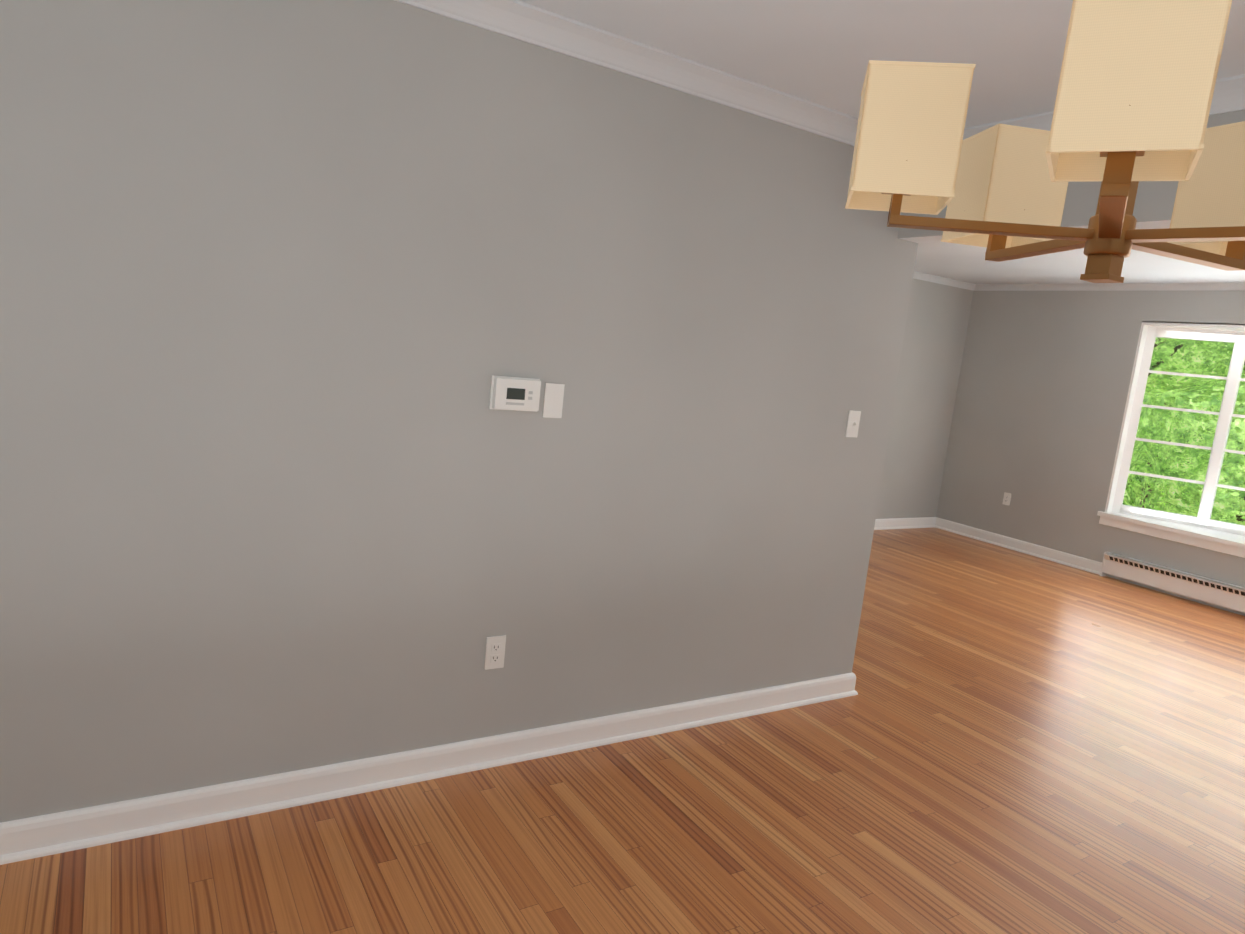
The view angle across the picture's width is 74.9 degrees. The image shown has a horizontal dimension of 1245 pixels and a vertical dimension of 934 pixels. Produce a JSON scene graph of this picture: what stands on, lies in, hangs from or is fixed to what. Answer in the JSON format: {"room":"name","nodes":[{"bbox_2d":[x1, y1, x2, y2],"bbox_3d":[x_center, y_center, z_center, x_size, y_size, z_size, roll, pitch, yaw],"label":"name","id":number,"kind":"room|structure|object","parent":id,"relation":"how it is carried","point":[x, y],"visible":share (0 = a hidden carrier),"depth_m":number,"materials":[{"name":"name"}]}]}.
{"room":"dining room","nodes":[
{"label":"dining room","id":0,"kind":"room"},
{"bbox_2d":[0,0,917,822],"bbox_3d":[-0.907,-0.179,2.396,4.870,2.440,0.130,1,10,-32],"label":"wall","id":1,"kind":"structure","parent":0,"point":[288,288],"depth_m":2.42,"materials":[{"name":"grey paint"}]},
{"bbox_2d":[0,672,857,864],"bbox_3d":[-0.981,0.984,2.517,4.900,0.102,0.050,1,10,-32],"label":"baseboard","id":2,"kind":"structure","parent":1,"relation":"attached to","point":[52,833],"depth_m":2.61,"materials":[{"name":"white wood"}]},
{"bbox_2d":[484,635,505,669],"bbox_3d":[-0.435,0.635,2.783,0.070,0.115,0.009,1,10,-32],"label":"outlet","id":3,"kind":"object","parent":1,"relation":"attached to","point":[495,652],"visible":1,"depth_m":2.78,"materials":[{"name":"white plastic"}]},
{"bbox_2d":[489,375,540,411],"bbox_3d":[-0.344,-0.236,2.638,0.168,0.108,0.032,1,10,-32],"label":"thermostat","id":4,"kind":"object","parent":1,"relation":"attached to","point":[515,393],"visible":1,"depth_m":2.62,"materials":[{"name":"white plastic"}]},
{"bbox_2d":[542,383,564,417],"bbox_3d":[-0.231,-0.222,2.727,0.070,0.115,0.007,1,10,-32],"label":"light switch","id":5,"kind":"object","parent":1,"relation":"attached to","point":[553,400],"visible":1,"depth_m":2.72,"materials":[{"name":"white plastic"}]},
{"bbox_2d":[394,0,857,145],"bbox_3d":[-0.786,-1.323,2.101,4.735,0.076,0.077,1,10,-32],"label":"crown molding","id":6,"kind":"structure","parent":1,"relation":"attached to","point":[528,23],"depth_m":2.63,"materials":[{"name":"white paint"}]},
{"bbox_2d":[845,410,860,437],"bbox_3d":[0.996,-0.184,3.493,0.070,0.115,0.021,1,10,-32],"label":"light switch","id":7,"kind":"object","parent":1,"relation":"attached to","point":[852,426],"visible":1,"depth_m":3.49,"materials":[{"name":"white plastic"}]},
{"bbox_2d":[963,74,1244,139],"bbox_3d":[2.284,-0.917,1.580,0.077,0.076,4.110,1,10,-32],"label":"crown molding","id":8,"kind":"structure","parent":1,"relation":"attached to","point":[1229,93],"depth_m":2.42,"materials":[{"name":"white paint"}]},
{"bbox_2d":[0,527,1244,933],"bbox_3d":[0.720,1.092,3.699,9.640,0.100,9.350,1,10,-32],"label":"floor","id":9,"kind":"structure","parent":0,"point":[1006,741],"depth_m":2.71,"materials":[{"name":"brown wood"}]},
{"bbox_2d":[517,0,1244,283],"bbox_3d":[0.988,-1.416,3.324,9.640,0.120,9.350,1,10,-32],"label":"ceiling","id":10,"kind":"structure","parent":0,"point":[821,52],"depth_m":2.43,"materials":[{"name":"white paint"}]},
{"bbox_2d":[845,0,1244,282],"bbox_3d":[0.657,-0.630,0.969,0.644,0.805,0.649,1,10,-32],"label":"chandelier","id":11,"kind":"object","parent":10,"relation":"hanging from","point":[1135,90],"visible":1,"depth_m":0.99,"materials":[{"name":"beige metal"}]},
{"bbox_2d":[876,278,972,518],"bbox_3d":[1.455,-0.624,7.071,4.350,2.440,0.130,1,10,-32],"label":"wall","id":12,"kind":"structure","parent":0,"point":[937,320],"depth_m":7.92,"materials":[{"name":"grey paint"}]},
{"bbox_2d":[874,517,935,529],"bbox_3d":[2.695,0.558,8.005,1.170,0.102,0.030,1,10,-32],"label":"baseboard","id":13,"kind":"structure","parent":12,"relation":"attached to","point":[921,522],"depth_m":8.07,"materials":[{"name":"white wood"}]},
{"bbox_2d":[898,110,1244,242],"bbox_3d":[2.360,-0.766,1.655,0.135,0.380,4.301,1,10,-32],"label":"header beam","id":14,"kind":"structure","parent":0,"point":[1154,204],"depth_m":2.69,"materials":[{"name":"grey paint"}]},
{"bbox_2d":[936,291,1244,587],"bbox_3d":[5.273,0.049,5.298,0.250,2.440,7.650,1,10,-32],"label":"wall","id":15,"kind":"structure","parent":0,"point":[1041,397],"depth_m":7.29,"materials":[{"name":"grey paint"}]},
{"bbox_2d":[1002,492,1010,505],"bbox_3d":[3.626,0.301,7.674,0.009,0.115,0.070,1,10,-32],"label":"outlet","id":16,"kind":"object","parent":15,"relation":"attached to","point":[1006,498],"visible":1,"depth_m":7.67,"materials":[{"name":"white plastic"}]},
{"bbox_2d":[936,517,1101,574],"bbox_3d":[3.641,0.716,7.623,0.030,0.102,1.710,1,10,-32],"label":"baseboard","id":17,"kind":"structure","parent":15,"relation":"attached to","point":[1082,563],"depth_m":7.52,"materials":[{"name":"white wood"}]},
{"bbox_2d":[913,271,1244,290],"bbox_3d":[3.506,-1.149,3.935,4.220,0.054,7.050,1,10,-32],"label":"crown molding","id":18,"kind":"structure","parent":15,"relation":"attached to","point":[1224,286],"depth_m":7.00,"materials":[{"name":"white paint"}]},
{"bbox_2d":[1097,321,1244,557],"bbox_3d":[5.177,-0.086,5.712,0.604,1.715,3.040,1,10,-32],"label":"window","id":19,"kind":"structure","parent":15,"relation":"in","point":[1203,529],"depth_m":6.60,"materials":[{"name":"white wood"}]},
{"bbox_2d":[1100,552,1244,615],"bbox_3d":[4.750,1.056,5.776,0.106,0.209,2.634,1,10,-32],"label":"baseboard heater","id":20,"kind":"object","parent":15,"relation":"attached to","point":[1207,591],"visible":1,"depth_m":6.40,"materials":[{"name":"white metal"}]},
{"bbox_3d":[26.349,7.307,20.957,52.260,6.000,120.000,1,10,-32],"label":"ground","id":21,"kind":"structure","parent":0,"visible":0},
{"bbox_2d":[1128,338,1231,477],"bbox_3d":[7.904,-3.297,13.892,7.921,14.662,7.715,1,10,-32],"label":"tree","id":22,"kind":"object","parent":21,"relation":"on","point":[1163,353],"depth_m":13.49,"materials":[{"name":"green plant"}]},
{"bbox_2d":[1123,337,1244,524],"bbox_3d":[11.156,-2.028,14.130,7.258,13.586,6.239,1,10,-32],"label":"tree","id":23,"kind":"object","parent":21,"relation":"on","point":[1178,508],"depth_m":14.21,"materials":[{"name":"green plant"}]},
{"bbox_2d":[1132,338,1243,508],"bbox_3d":[13.134,-4.366,18.842,8.875,18.011,9.078,1,10,-32],"label":"tree","id":24,"kind":"object","parent":21,"relation":"on","point":[1165,403],"depth_m":17.97,"materials":[{"name":"green plant"}]},
{"bbox_2d":[1150,463,1243,521],"bbox_3d":[15.033,3.681,20.277,7.059,8.185,6.299,1,10,-32],"label":"tree","id":25,"kind":"object","parent":21,"relation":"on","point":[1187,495],"depth_m":19.84,"materials":[{"name":"green plant"}]},
{"label":"outside","id":26,"kind":"structure","parent":0,"visible":0},
{"bbox_2d":[1123,461,1232,510],"bbox_3d":[27.208,-7.976,21.787,30.267,42.000,86.452,1,10,-32],"label":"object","id":27,"kind":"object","parent":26,"point":[1131,501],"depth_m":43.59,"materials":[{"name":"green plant"}]}
]}

